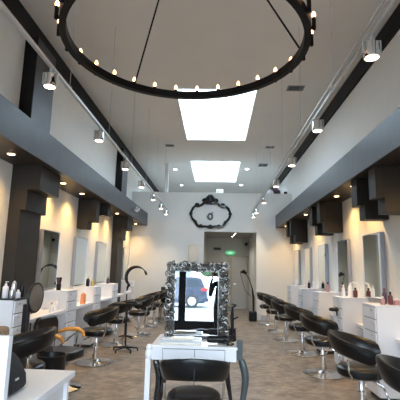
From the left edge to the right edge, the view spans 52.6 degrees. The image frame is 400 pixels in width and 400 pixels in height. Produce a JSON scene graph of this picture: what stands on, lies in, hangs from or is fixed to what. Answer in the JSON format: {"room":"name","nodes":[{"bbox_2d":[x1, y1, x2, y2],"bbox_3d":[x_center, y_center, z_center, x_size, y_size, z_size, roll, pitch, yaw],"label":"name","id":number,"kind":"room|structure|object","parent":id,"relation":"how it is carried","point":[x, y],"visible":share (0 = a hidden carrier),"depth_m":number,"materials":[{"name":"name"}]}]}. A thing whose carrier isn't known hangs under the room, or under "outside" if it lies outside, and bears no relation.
{"room":"salon","nodes":[
{"label":"salon","id":0,"kind":"room"},
{"bbox_2d":[0,9,151,357],"bbox_3d":[-2.575,0.456,9.257,0.150,5.250,21.000,1,-10,2],"label":"wall","id":1,"kind":"structure","parent":0,"point":[70,125],"depth_m":7.70,"materials":[{"name":"white paint"}]},
{"bbox_2d":[0,37,59,357],"bbox_3d":[-2.420,0.061,5.923,0.420,4.930,0.690,1,-10,2],"label":"column","id":2,"kind":"structure","parent":1,"relation":"attached to","point":[31,185],"depth_m":5.84,"materials":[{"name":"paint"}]},
{"bbox_2d":[30,309,64,322],"bbox_3d":[-2.441,1.702,5.971,0.430,0.050,1.334,1,-10,2],"label":"wall shelf","id":3,"kind":"object","parent":1,"relation":"attached to","point":[42,312],"visible":0.53,"depth_m":6.02,"materials":[{"name":"white laminate"}]},
{"bbox_2d":[36,229,59,288],"bbox_3d":[-2.574,1.010,6.880,0.065,0.970,0.700,1,-10,2],"label":"wall mirror","id":4,"kind":"object","parent":1,"relation":"attached to","point":[49,241],"visible":0.83,"depth_m":6.79,"materials":[{"name":"grey mirror"}]},
{"bbox_2d":[0,94,147,225],"bbox_3d":[-2.326,-0.579,6.353,0.550,0.422,14.850,1,-10,2],"label":"soffit","id":5,"kind":"structure","parent":1,"relation":"attached to","point":[32,144],"depth_m":5.78,"materials":[{"name":"grey paint"}]},
{"bbox_2d":[70,237,87,285],"bbox_3d":[-2.514,1.274,8.447,0.065,0.970,0.680,1,-10,2],"label":"wall mirror","id":6,"kind":"object","parent":1,"relation":"attached to","point":[80,244],"visible":1,"depth_m":8.34,"materials":[{"name":"grey mirror"}]},
{"bbox_2d":[2,0,158,191],"bbox_3d":[-2.417,-1.972,9.662,0.050,0.320,21.000,1,-10,2],"label":"trim","id":7,"kind":"structure","parent":1,"relation":"attached to","point":[16,8],"depth_m":7.61,"materials":[{"name":"black metal"}]},
{"bbox_2d":[75,302,92,309],"bbox_3d":[-2.379,1.977,7.597,0.430,0.050,1.034,1,-10,2],"label":"wall shelf","id":8,"kind":"object","parent":1,"relation":"attached to","point":[79,305],"visible":0.36,"depth_m":7.59,"materials":[{"name":"white laminate"}]},
{"bbox_2d":[80,290,85,303],"bbox_3d":[-2.217,1.839,7.690,0.100,0.260,0.100,1,-10,2],"label":"bottle","id":9,"kind":"object","parent":8,"relation":"on","point":[83,295],"visible":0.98,"depth_m":7.65,"materials":[{"name":"orange plastic"}]},
{"bbox_2d":[76,198,99,229],"bbox_3d":[-2.334,0.301,8.483,0.390,0.630,0.240,1,-10,2],"label":"bracket","id":10,"kind":"object","parent":1,"relation":"attached to","point":[88,209],"visible":1,"depth_m":8.38,"materials":[{"name":"brown paint"}]},
{"bbox_2d":[94,241,106,282],"bbox_3d":[-2.456,1.532,9.969,0.065,0.970,0.730,1,-10,2],"label":"wall mirror","id":11,"kind":"object","parent":1,"relation":"attached to","point":[100,250],"visible":0.89,"depth_m":9.84,"materials":[{"name":"grey mirror"}]},
{"bbox_2d":[99,204,110,216],"bbox_3d":[-2.275,0.237,9.151,0.450,0.280,0.240,1,-10,2],"label":"bracket","id":12,"kind":"object","parent":1,"relation":"attached to","point":[105,209],"visible":0.45,"depth_m":9.04,"materials":[{"name":"brown paint"}]},
{"bbox_2d":[109,148,132,315],"bbox_3d":[-2.207,1.004,11.500,0.420,4.930,0.670,1,-10,2],"label":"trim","id":13,"kind":"structure","parent":1,"relation":"attached to","point":[121,224],"depth_m":11.32,"materials":[{"name":"brown paint"}]},
{"bbox_2d":[121,247,127,279],"bbox_3d":[-2.354,1.984,12.644,0.065,0.970,0.600,1,-10,2],"label":"wall mirror","id":14,"kind":"object","parent":1,"relation":"attached to","point":[125,250],"visible":0.73,"depth_m":12.50,"materials":[{"name":"grey mirror"}]},
{"bbox_2d":[123,248,127,278],"bbox_3d":[-2.345,1.985,12.644,0.042,0.942,0.572,1,-10,2],"label":"mirror glass","id":15,"kind":"object","parent":14,"relation":"attached to","point":[125,250],"depth_m":12.61,"materials":[{"name":"silver metal"}]},
{"bbox_2d":[188,245,198,263],"bbox_3d":[-0.468,2.510,13.995,1.000,2.870,1.020,1,-10,2],"label":"wall niche","id":16,"kind":"object","parent":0,"point":[193,250],"depth_m":14.50,"materials":[{"name":"grey paint"}]},
{"bbox_2d":[204,232,205,263],"bbox_3d":[0.125,2.711,15.106,0.100,2.870,3.320,1,-10,2],"label":"wall","id":17,"kind":"structure","parent":0,"point":[204,232],"depth_m":14.60,"materials":[{"name":"grey paint"}]},
{"bbox_2d":[19,0,399,193],"bbox_3d":[0.252,-2.130,9.612,5.680,0.100,21.250,1,-10,2],"label":"ceiling","id":18,"kind":"structure","parent":0,"point":[204,44],"depth_m":7.31,"materials":[{"name":"paint"}]},
{"bbox_2d":[0,0,167,209],"bbox_3d":[-1.321,-1.738,6.459,0.070,1.794,14.050,1,-10,2],"label":"track rail","id":19,"kind":"object","parent":18,"relation":"hanging from","point":[3,7],"visible":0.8,"depth_m":4.38,"materials":[{"name":"grey metal"}]},
{"bbox_2d":[42,67,58,89],"bbox_3d":[-1.423,-1.167,3.855,0.127,0.200,0.127,-7,-13,40],"label":"track spotlight","id":20,"kind":"object","parent":19,"relation":"hanging from","point":[48,78],"visible":1,"depth_m":3.82,"materials":[{"name":"grey metal"}]},
{"bbox_2d":[94,127,104,141],"bbox_3d":[-1.361,-0.892,5.481,0.127,0.200,0.127,-7,-13,40],"label":"track spotlight","id":21,"kind":"object","parent":19,"relation":"hanging from","point":[98,135],"visible":1,"depth_m":5.44,"materials":[{"name":"silver metal"}]},
{"bbox_2d":[121,158,129,169],"bbox_3d":[-1.301,-0.625,7.057,0.127,0.200,0.127,-7,-13,40],"label":"track spotlight","id":22,"kind":"object","parent":19,"relation":"hanging from","point":[124,164],"visible":1,"depth_m":7.02,"materials":[{"name":"silver metal"}]},
{"bbox_2d":[165,163,168,191],"bbox_3d":[-1.187,-0.203,14.248,0.110,2.230,0.120,1,-10,2],"label":"post","id":23,"kind":"object","parent":18,"relation":"hanging from","point":[167,164],"visible":0.36,"depth_m":14.30,"materials":[{"name":"paint"}]},
{"bbox_2d":[54,0,315,99],"bbox_3d":[-0.102,-2.190,3.730,2.214,1.750,2.212,1,-10,2],"label":"chandelier","id":24,"kind":"object","parent":18,"relation":"hanging from","point":[303,11],"visible":1,"depth_m":3.98,"materials":[{"name":"black metal"}]},
{"bbox_2d":[54,0,58,19],"bbox_3d":[-1.130,-1.511,3.215,0.047,0.163,0.034,1,-10,2],"label":"socket","id":25,"kind":"object","parent":24,"relation":"attached to","point":[56,12],"depth_m":3.20,"materials":[{"name":"black metal"}]},
{"bbox_2d":[306,0,310,12],"bbox_3d":[0.816,-1.491,3.058,0.046,0.163,0.036,1,-10,2],"label":"socket","id":26,"kind":"object","parent":24,"relation":"attached to","point":[308,8],"depth_m":3.04,"materials":[{"name":"black metal"}]},
{"bbox_2d":[310,30,313,46],"bbox_3d":[0.960,-1.411,3.513,0.047,0.163,0.032,1,-10,2],"label":"socket","id":27,"kind":"object","parent":24,"relation":"attached to","point":[312,41],"depth_m":3.49,"materials":[{"name":"black metal"}]},
{"bbox_2d":[311,11,315,30],"bbox_3d":[0.914,-1.452,3.276,0.048,0.163,0.032,1,-10,2],"label":"socket","id":28,"kind":"object","parent":24,"relation":"attached to","point":[313,27],"depth_m":3.26,"materials":[{"name":"black metal"}]},
{"bbox_2d":[191,161,239,179],"bbox_3d":[0.605,-1.390,15.715,1.810,0.582,3.430,1,-10,2],"label":"window","id":29,"kind":"structure","parent":18,"relation":"attached to","point":[199,173],"depth_m":17.36,"materials":[{"name":"white glass"}]},
{"bbox_2d":[177,89,255,136],"bbox_3d":[0.410,-2.342,10.083,1.750,0.582,3.440,1,-10,2],"label":"window","id":30,"kind":"structure","parent":18,"relation":"attached to","point":[194,127],"depth_m":11.73,"materials":[{"name":"white glass"}]},
{"bbox_2d":[286,85,304,90],"bbox_3d":[1.938,-2.264,8.225,0.340,0.016,0.240,1,-10,2],"label":"ceiling vent","id":31,"kind":"object","parent":18,"relation":"in","point":[290,87],"visible":1,"depth_m":8.21,"materials":[{"name":"grey metal"}]},
{"bbox_2d":[251,0,395,212],"bbox_3d":[1.483,-1.661,6.517,0.070,1.794,14.400,1,-10,2],"label":"track rail","id":32,"kind":"object","parent":18,"relation":"hanging from","point":[390,3],"visible":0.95,"depth_m":4.26,"materials":[{"name":"grey metal"}]},
{"bbox_2d":[272,177,279,186],"bbox_3d":[1.546,-0.361,8.223,0.127,0.200,0.127,-7,-13,40],"label":"track spotlight","id":33,"kind":"object","parent":32,"relation":"hanging from","point":[275,183],"visible":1,"depth_m":8.18,"materials":[{"name":"silver metal"}]},
{"bbox_2d":[287,154,295,166],"bbox_3d":[1.482,-0.644,6.548,0.127,0.200,0.127,-7,-13,40],"label":"track spotlight","id":34,"kind":"object","parent":32,"relation":"hanging from","point":[290,160],"visible":1,"depth_m":6.50,"materials":[{"name":"silver metal"}]},
{"bbox_2d":[311,115,323,132],"bbox_3d":[1.418,-0.924,4.893,0.127,0.200,0.127,-7,-13,40],"label":"track spotlight","id":35,"kind":"object","parent":32,"relation":"hanging from","point":[317,127],"visible":1,"depth_m":4.85,"materials":[{"name":"silver metal"}]},
{"bbox_2d":[361,34,381,61],"bbox_3d":[1.353,-1.211,3.198,0.127,0.200,0.127,-7,-13,40],"label":"track spotlight","id":36,"kind":"object","parent":32,"relation":"hanging from","point":[371,53],"visible":1,"depth_m":3.16,"materials":[{"name":"silver metal"}]},
{"bbox_2d":[128,191,292,316],"bbox_3d":[0.344,1.803,13.475,5.380,4.130,0.180,1,-10,2],"label":"wall","id":37,"kind":"structure","parent":0,"point":[164,239],"depth_m":13.50,"materials":[{"name":"white paint"}]},
{"bbox_2d":[133,314,274,320],"bbox_3d":[0.292,3.774,13.044,5.380,0.100,0.015,1,-10,2],"label":"trim","id":38,"kind":"structure","parent":37,"relation":"attached to","point":[150,315],"depth_m":13.10,"materials":[{"name":"white laminate"}]},
{"bbox_2d":[189,194,231,228],"bbox_3d":[0.353,0.386,13.591,1.455,1.183,0.089,1,-10,2],"label":"wall ornament","id":39,"kind":"object","parent":37,"relation":"attached to","point":[209,199],"visible":1,"depth_m":13.57,"materials":[{"name":"black paint"}]},
{"bbox_2d":[65,309,378,399],"bbox_3d":[0.124,3.150,8.698,5.680,0.120,21.200,1,-10,2],"label":"floor","id":40,"kind":"structure","parent":0,"point":[274,374],"depth_m":6.26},
{"bbox_2d":[0,295,30,334],"bbox_3d":[-2.454,1.813,5.039,0.476,1.180,0.460,1,-10,2],"label":"base cabinet","id":41,"kind":"object","parent":40,"relation":"on","point":[11,309],"visible":0.38,"depth_m":4.90,"materials":[{"name":"white laminate"}]},
{"bbox_2d":[2,281,8,297],"bbox_3d":[-2.414,1.113,5.029,0.070,0.200,0.070,1,-10,2],"label":"bottle","id":42,"kind":"object","parent":41,"relation":"on","point":[5,289],"visible":0.98,"depth_m":5.00,"materials":[{"name":"white plastic"}]},
{"bbox_2d":[19,282,24,296],"bbox_3d":[-2.296,1.140,5.234,0.060,0.220,0.060,1,-10,2],"label":"bottle","id":43,"kind":"object","parent":41,"relation":"on","point":[22,286],"visible":0.9,"depth_m":5.21,"materials":[{"name":"black plastic"}]},
{"bbox_2d":[21,282,43,357],"bbox_3d":[-2.102,1.684,4.840,0.260,1.385,0.369,1,-10,2],"label":"dryer","id":44,"kind":"object","parent":40,"relation":"on","point":[35,296],"visible":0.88,"depth_m":4.86,"materials":[{"name":"black plastic"}]},
{"bbox_2d":[27,282,43,312],"bbox_3d":[-2.022,1.185,4.923,0.075,0.370,0.370,0,-10,6],"label":"hood","id":45,"kind":"object","parent":44,"relation":"attached to","point":[35,296],"depth_m":4.87,"materials":[{"name":"black plastic"}]},
{"bbox_2d":[12,327,56,369],"bbox_3d":[-1.921,1.841,4.335,0.669,0.918,0.696,4,-10,-17],"label":"salon chair","id":46,"kind":"object","parent":40,"relation":"on","point":[24,344],"visible":0.51,"depth_m":4.25,"materials":[{"name":"black leather"}]},
{"bbox_2d":[0,335,74,399],"bbox_3d":[-1.625,1.466,2.829,1.170,1.170,0.980,1,-10,2],"label":"reception desk","id":47,"kind":"object","parent":40,"relation":"on","point":[41,384],"visible":0.92,"depth_m":2.81,"materials":[{"name":"white laminate"}]},
{"bbox_2d":[0,326,9,334],"bbox_3d":[-1.799,1.164,3.110,0.490,0.348,0.380,1,-10,2],"label":"wicker basket","id":48,"kind":"object","parent":47,"relation":"on","point":[4,330],"visible":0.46,"depth_m":3.22,"materials":[{"name":"beige wicker"}]},
{"bbox_2d":[7,352,25,396],"bbox_3d":[-1.315,1.156,2.737,0.214,0.266,0.240,1,-10,2],"label":"speaker","id":49,"kind":"object","parent":47,"relation":"on","point":[17,376],"visible":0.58,"depth_m":2.73,"materials":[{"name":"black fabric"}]},
{"bbox_2d":[36,351,66,369],"bbox_3d":[-1.771,2.109,4.786,0.350,0.545,0.350,1,-10,2],"label":"waste bin","id":50,"kind":"object","parent":40,"relation":"on","point":[54,360],"visible":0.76,"depth_m":4.72,"materials":[{"name":"black plastic"}]},
{"bbox_2d":[36,289,77,358],"bbox_3d":[-2.386,2.114,6.813,0.476,1.180,0.460,1,-10,2],"label":"base cabinet","id":51,"kind":"object","parent":40,"relation":"on","point":[67,298],"visible":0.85,"depth_m":6.67,"materials":[{"name":"white laminate"}]},
{"bbox_2d":[56,277,61,289],"bbox_3d":[-2.367,1.405,6.795,0.080,0.212,0.080,-8,-13,44],"label":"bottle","id":52,"kind":"object","parent":51,"relation":"on","point":[59,279],"visible":0.96,"depth_m":6.77,"materials":[{"name":"black plastic"}]},
{"bbox_2d":[33,315,84,392],"bbox_3d":[-1.874,2.033,5.416,0.620,0.900,0.639,-1,-10,14],"label":"chair","id":53,"kind":"object","parent":40,"relation":"on","point":[73,352],"visible":0.5,"depth_m":5.42,"materials":[{"name":"black leather"}]},
{"bbox_2d":[73,285,101,347],"bbox_3d":[-2.330,2.363,8.291,0.476,1.180,0.460,1,-10,2],"label":"base cabinet","id":54,"kind":"object","parent":40,"relation":"on","point":[92,293],"visible":0.6,"depth_m":8.10,"materials":[{"name":"white laminate"}]},
{"bbox_2d":[75,306,118,366],"bbox_3d":[-1.734,2.271,6.864,0.669,0.918,0.696,5,-10,-22],"label":"salon chair","id":55,"kind":"object","parent":40,"relation":"on","point":[93,318],"visible":0.98,"depth_m":6.73,"materials":[{"name":"black leather"}]},
{"bbox_2d":[95,283,117,332],"bbox_3d":[-2.273,2.613,9.769,0.476,1.180,0.460,1,-10,2],"label":"base cabinet","id":56,"kind":"object","parent":40,"relation":"on","point":[107,290],"visible":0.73,"depth_m":9.62,"materials":[{"name":"white laminate"}]},
{"bbox_2d":[100,299,134,347],"bbox_3d":[-1.714,2.535,8.431,0.669,0.918,0.696,4,-10,-17],"label":"salon chair","id":57,"kind":"object","parent":40,"relation":"on","point":[121,319],"visible":0.66,"depth_m":8.29,"materials":[{"name":"black leather"}]},
{"bbox_2d":[119,280,134,321],"bbox_3d":[-2.194,2.963,11.838,0.476,1.180,0.460,1,-10,2],"label":"base cabinet","id":58,"kind":"object","parent":40,"relation":"on","point":[123,283],"visible":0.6,"depth_m":11.68,"materials":[{"name":"white laminate"}]},
{"bbox_2d":[112,301,142,353],"bbox_3d":[-1.421,2.430,7.834,0.540,0.940,0.487,1,-10,2],"label":"stand","id":59,"kind":"object","parent":40,"relation":"on","point":[127,303],"visible":1,"depth_m":7.77,"materials":[{"name":"black plastic"}]},
{"bbox_2d":[112,302,142,305],"bbox_3d":[-1.412,2.022,7.882,0.540,0.040,0.300,1,-10,2],"label":"tray","id":60,"kind":"object","parent":59,"relation":"on","point":[115,303],"depth_m":7.75,"materials":[{"name":"black plastic"}]},
{"bbox_2d":[118,266,146,339],"bbox_3d":[-1.570,2.287,9.121,0.600,1.608,0.430,-4,-11,29],"label":"hair dryer","id":61,"kind":"object","parent":40,"relation":"on","point":[126,292],"visible":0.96,"depth_m":9.21,"materials":[{"name":"black plastic"}]},
{"bbox_2d":[127,295,153,336],"bbox_3d":[-1.453,2.767,9.774,0.669,0.918,0.696,6,-10,-23],"label":"salon chair","id":62,"kind":"object","parent":40,"relation":"on","point":[146,300],"visible":0.93,"depth_m":9.63,"materials":[{"name":"black leather"}]},
{"bbox_2d":[134,292,159,328],"bbox_3d":[-1.435,2.978,11.026,0.669,0.918,0.696,5,-10,-19],"label":"salon chair","id":63,"kind":"object","parent":40,"relation":"on","point":[157,294],"visible":0.48,"depth_m":10.90,"materials":[{"name":"black leather"}]},
{"bbox_2d":[143,290,166,322],"bbox_3d":[-1.345,3.154,12.059,0.669,0.918,0.696,5,-10,-22],"label":"salon chair","id":64,"kind":"object","parent":40,"relation":"on","point":[163,292],"visible":0.6,"depth_m":11.94,"materials":[{"name":"black leather"}]},
{"bbox_2d":[157,287,167,319],"bbox_3d":[-1.050,3.257,12.815,0.580,0.980,0.540,1,-10,2],"label":"chair","id":65,"kind":"object","parent":40,"relation":"on","point":[162,288],"visible":0.16,"depth_m":13.02,"materials":[{"name":"black leather"}]},
{"bbox_2d":[160,358,229,399],"bbox_3d":[-0.054,1.777,3.545,0.628,0.870,0.604,1,-10,0],"label":"salon chair","id":66,"kind":"object","parent":40,"relation":"on","point":[181,369],"visible":1,"depth_m":3.40,"materials":[{"name":"black leather"}]},
{"bbox_2d":[144,334,248,399],"bbox_3d":[-0.025,1.840,4.083,0.992,0.934,0.662,1,-10,2],"label":"desk","id":67,"kind":"object","parent":40,"relation":"on","point":[155,351],"visible":0.85,"depth_m":3.82,"materials":[{"name":"white laminate"}]},
{"bbox_2d":[160,336,200,344],"bbox_3d":[-0.189,1.393,4.014,0.400,0.035,0.200,1,-10,2],"label":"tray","id":68,"kind":"object","parent":67,"relation":"on","point":[164,340],"visible":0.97,"depth_m":3.92,"materials":[{"name":"white plastic"}]},
{"bbox_2d":[170,336,193,340],"bbox_3d":[-0.173,1.381,4.021,0.230,0.038,0.110,1,-10,2],"label":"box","id":69,"kind":"object","parent":68,"relation":"on","point":[186,338],"visible":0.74,"depth_m":3.97,"materials":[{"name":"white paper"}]},
{"bbox_2d":[163,260,230,338],"bbox_3d":[-0.030,1.056,4.321,0.716,0.810,0.088,1,-10,2],"label":"ornate mirror","id":70,"kind":"object","parent":67,"relation":"on","point":[197,306],"visible":0.98,"depth_m":4.31,"materials":[{"name":"silver plastic"}]},
{"bbox_2d":[174,271,217,335],"bbox_3d":[-0.040,1.098,4.317,0.458,0.655,0.020,1,-10,2],"label":"mirror glass","id":71,"kind":"object","parent":70,"relation":"attached to","point":[195,292],"depth_m":4.31,"materials":[{"name":"silver metal"}]},
{"bbox_2d":[207,335,233,345],"bbox_3d":[0.214,1.372,3.982,0.278,0.083,0.190,-4,-11,31],"label":"hair dryer","id":72,"kind":"object","parent":67,"relation":"on","point":[223,339],"visible":1,"depth_m":3.95,"materials":[{"name":"black plastic"}]},
{"bbox_2d":[229,303,237,341],"bbox_3d":[0.339,1.258,4.179,0.088,0.381,0.086,7,-11,-31],"label":"holder","id":73,"kind":"object","parent":67,"relation":"on","point":[232,331],"visible":0.93,"depth_m":4.15,"materials":[{"name":"black paint"}]},
{"bbox_2d":[229,327,235,341],"bbox_3d":[0.333,1.382,4.158,0.084,0.130,0.084,1,-10,2],"label":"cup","id":74,"kind":"object","parent":73,"relation":"on","point":[232,331],"depth_m":4.13,"materials":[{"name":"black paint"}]},
{"bbox_2d":[240,270,256,320],"bbox_3d":[1.536,3.016,12.879,0.527,1.598,0.260,1,-10,2],"label":"dryer","id":75,"kind":"object","parent":40,"relation":"on","point":[252,314],"visible":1,"depth_m":12.80,"materials":[{"name":"black plastic"}]},
{"bbox_2d":[257,292,278,324],"bbox_3d":[2.059,3.278,12.313,0.669,0.918,0.696,-4,-11,27],"label":"salon chair","id":76,"kind":"object","parent":40,"relation":"on","point":[259,294],"visible":0.58,"depth_m":12.20,"materials":[{"name":"black leather"}]},
{"bbox_2d":[263,295,287,332],"bbox_3d":[2.024,3.037,10.883,0.669,0.918,0.696,-3,-10,22],"label":"salon chair","id":77,"kind":"object","parent":40,"relation":"on","point":[267,299],"visible":0.65,"depth_m":10.75,"materials":[{"name":"black leather"}]},
{"bbox_2d":[271,299,299,342],"bbox_3d":[1.990,2.797,9.465,0.669,0.918,0.696,-4,-11,28],"label":"salon chair","id":78,"kind":"object","parent":40,"relation":"on","point":[278,305],"visible":0.8,"depth_m":9.33,"materials":[{"name":"black leather"}]},
{"bbox_2d":[287,285,306,324],"bbox_3d":[2.682,2.980,11.243,0.476,1.180,0.460,1,-10,2],"label":"base cabinet","id":79,"kind":"object","parent":40,"relation":"on","point":[292,294],"visible":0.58,"depth_m":11.10,"materials":[{"name":"white laminate"}]},
{"bbox_2d":[284,304,318,356],"bbox_3d":[1.993,2.548,7.983,0.669,0.918,0.696,-3,-10,24],"label":"salon chair","id":80,"kind":"object","parent":40,"relation":"on","point":[293,312],"visible":0.79,"depth_m":7.87,"materials":[{"name":"black leather"}]},
{"bbox_2d":[298,288,320,338],"bbox_3d":[2.626,2.730,9.765,0.476,1.180,0.460,1,-10,2],"label":"base cabinet","id":81,"kind":"object","parent":40,"relation":"on","point":[305,300],"visible":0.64,"depth_m":9.62,"materials":[{"name":"white laminate"}]},
{"bbox_2d":[299,312,343,379],"bbox_3d":[1.935,2.288,6.447,0.669,0.918,0.696,-4,-11,29],"label":"salon chair","id":82,"kind":"object","parent":40,"relation":"on","point":[314,323],"visible":0.91,"depth_m":6.33,"materials":[{"name":"black leather"}]},
{"bbox_2d":[312,291,340,353],"bbox_3d":[2.567,2.472,8.237,0.476,1.180,0.460,1,-10,2],"label":"base cabinet","id":83,"kind":"object","parent":40,"relation":"on","point":[322,300],"visible":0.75,"depth_m":8.09,"materials":[{"name":"white laminate"}]},
{"bbox_2d":[332,296,368,363],"bbox_3d":[2.511,2.222,6.760,0.476,1.180,0.460,1,-10,2],"label":"base cabinet","id":84,"kind":"object","parent":40,"relation":"on","point":[350,312],"visible":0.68,"depth_m":6.61,"materials":[{"name":"white laminate"}]},
{"bbox_2d":[327,329,389,399],"bbox_3d":[1.803,1.970,4.577,0.669,0.918,0.696,-3,-11,26],"label":"salon chair","id":85,"kind":"object","parent":40,"relation":"on","point":[363,351],"visible":0.94,"depth_m":4.46,"materials":[{"name":"black leather"}]},
{"bbox_2d":[362,302,399,399],"bbox_3d":[2.456,1.980,5.331,0.476,1.180,0.460,1,-10,2],"label":"base cabinet","id":86,"kind":"object","parent":40,"relation":"on","point":[381,323],"visible":0.59,"depth_m":5.17,"materials":[{"name":"white laminate"}]},
{"bbox_2d":[388,292,392,304],"bbox_3d":[2.532,1.306,5.386,0.060,0.170,0.060,1,-10,2],"label":"bottle","id":87,"kind":"object","parent":86,"relation":"on","point":[390,297],"visible":1,"depth_m":5.36,"materials":[{"name":"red plastic"}]},
{"bbox_2d":[375,354,399,399],"bbox_3d":[1.770,1.738,3.196,0.669,0.918,0.696,-3,-10,24],"label":"salon chair","id":88,"kind":"object","parent":40,"relation":"on","point":[388,366],"visible":1,"depth_m":3.21,"materials":[{"name":"black leather"}]},
{"bbox_2d":[206,238,248,308],"bbox_3d":[0.569,3.003,16.775,3.060,2.870,0.100,1,-10,2],"label":"wall","id":89,"kind":"structure","parent":0,"point":[237,245],"depth_m":16.86,"materials":[{"name":"grey paint"}]},
{"bbox_2d":[228,256,248,308],"bbox_3d":[1.567,3.366,16.594,0.840,2.140,0.060,1,-10,2],"label":"trim","id":90,"kind":"structure","parent":89,"relation":"attached to","point":[229,257],"depth_m":16.62,"materials":[{"name":"beige"}]},
{"bbox_2d":[232,257,246,308],"bbox_3d":[1.615,3.393,16.562,0.620,2.080,0.111,1,-10,2],"label":"door","id":91,"kind":"structure","parent":89,"relation":"in","point":[239,295],"depth_m":16.57,"materials":[{"name":"grey"}]},
{"bbox_2d":[205,232,253,237],"bbox_3d":[0.479,1.444,16.626,5.380,0.150,5.920,1,-10,2],"label":"ceiling","id":92,"kind":"structure","parent":0,"point":[208,234],"depth_m":15.46,"materials":[{"name":"grey paint"}]},
{"bbox_2d":[248,233,255,310],"bbox_3d":[1.983,2.743,15.029,0.100,2.870,3.320,1,-10,2],"label":"wall","id":93,"kind":"structure","parent":0,"point":[252,240],"depth_m":15.05,"materials":[{"name":"grey paint"}]},
{"bbox_2d":[276,30,399,302],"bbox_3d":[2.950,0.550,9.030,0.150,5.250,21.000,1,-10,2],"label":"wall","id":94,"kind":"structure","parent":0,"point":[376,96],"depth_m":7.36,"materials":[{"name":"white paint"}]},
{"bbox_2d":[286,222,302,243],"bbox_3d":[2.757,0.975,11.827,0.450,0.610,0.240,1,-10,2],"label":"bracket","id":95,"kind":"object","parent":94,"relation":"attached to","point":[287,223],"visible":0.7,"depth_m":11.72,"materials":[{"name":"brown paint"}]},
{"bbox_2d":[294,250,300,283],"bbox_3d":[2.949,2.027,12.231,0.065,1.000,0.600,1,-10,2],"label":"wall mirror","id":96,"kind":"object","parent":94,"relation":"attached to","point":[297,254],"visible":0.83,"depth_m":12.01,"materials":[{"name":"grey mirror"}]},
{"bbox_2d":[295,251,298,283],"bbox_3d":[2.940,2.026,12.231,0.042,0.972,0.572,1,-10,2],"label":"mirror glass","id":97,"kind":"object","parent":96,"relation":"attached to","point":[296,252],"depth_m":12.14,"materials":[{"name":"silver metal"}]},
{"bbox_2d":[290,220,307,242],"bbox_3d":[2.735,0.875,11.236,0.450,0.610,0.240,1,-10,2],"label":"bracket","id":98,"kind":"object","parent":94,"relation":"attached to","point":[298,229],"visible":1,"depth_m":11.13,"materials":[{"name":"brown paint"}]},
{"bbox_2d":[304,247,312,286],"bbox_3d":[2.894,1.785,10.802,0.065,1.000,0.600,1,-10,2],"label":"wall mirror","id":99,"kind":"object","parent":94,"relation":"attached to","point":[308,251],"visible":0.82,"depth_m":10.67,"materials":[{"name":"grey mirror"}]},
{"bbox_2d":[305,248,309,284],"bbox_3d":[2.886,1.785,10.803,0.042,0.972,0.572,1,-10,2],"label":"mirror glass","id":100,"kind":"object","parent":99,"relation":"attached to","point":[307,250],"depth_m":10.80,"materials":[{"name":"silver metal"}]},
{"bbox_2d":[309,207,333,235],"bbox_3d":[2.642,0.467,8.822,0.450,0.610,0.240,1,-10,2],"label":"bracket","id":101,"kind":"object","parent":94,"relation":"attached to","point":[313,210],"visible":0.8,"depth_m":8.72,"materials":[{"name":"brown paint"}]},
{"bbox_2d":[318,244,328,288],"bbox_3d":[2.837,1.531,9.300,0.065,1.000,0.650,1,-10,2],"label":"wall mirror","id":102,"kind":"object","parent":94,"relation":"attached to","point":[323,256],"visible":0.83,"depth_m":9.19,"materials":[{"name":"grey mirror"}]},
{"bbox_2d":[317,202,342,233],"bbox_3d":[2.618,0.359,8.182,0.450,0.610,0.240,1,-10,2],"label":"bracket","id":103,"kind":"object","parent":94,"relation":"attached to","point":[330,214],"visible":1,"depth_m":8.07,"materials":[{"name":"brown paint"}]},
{"bbox_2d":[270,3,399,189],"bbox_3d":[2.908,-1.892,9.444,0.050,0.300,21.000,1,-10,2],"label":"trim","id":104,"kind":"structure","parent":94,"relation":"attached to","point":[391,27],"depth_m":7.57,"materials":[{"name":"black metal"}]},
{"bbox_2d":[275,107,399,227],"bbox_3d":[2.504,-0.496,6.154,0.540,0.422,14.850,1,-10,2],"label":"soffit","id":105,"kind":"structure","parent":94,"relation":"attached to","point":[381,146],"depth_m":6.03,"materials":[{"name":"grey paint"}]},
{"bbox_2d":[337,239,351,293],"bbox_3d":[2.779,1.277,7.797,0.065,1.000,0.640,1,-10,2],"label":"wall mirror","id":106,"kind":"object","parent":94,"relation":"attached to","point":[343,246],"visible":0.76,"depth_m":7.70,"materials":[{"name":"grey mirror"}]},
{"bbox_2d":[351,178,388,220],"bbox_3d":[2.537,0.000,6.063,0.450,0.610,0.240,1,-10,2],"label":"bracket","id":107,"kind":"object","parent":94,"relation":"attached to","point":[368,209],"visible":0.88,"depth_m":5.96,"materials":[{"name":"brown paint"}]},
{"bbox_2d":[362,232,387,300],"bbox_3d":[2.723,1.029,6.334,0.065,1.000,0.730,1,-10,2],"label":"wall mirror","id":108,"kind":"object","parent":94,"relation":"attached to","point":[374,260],"visible":0.89,"depth_m":6.23,"materials":[{"name":"grey mirror"}]},
{"bbox_2d":[363,233,381,298],"bbox_3d":[2.715,1.029,6.334,0.042,0.972,0.702,1,-10,2],"label":"mirror glass","id":109,"kind":"object","parent":108,"relation":"attached to","point":[372,243],"depth_m":6.30,"materials":[{"name":"silver metal"}]},
{"bbox_2d":[368,166,399,214],"bbox_3d":[2.510,-0.118,5.364,0.450,0.610,0.240,1,-10,2],"label":"bracket","id":110,"kind":"object","parent":94,"relation":"attached to","point":[384,181],"visible":1,"depth_m":5.27,"materials":[{"name":"brown paint"}]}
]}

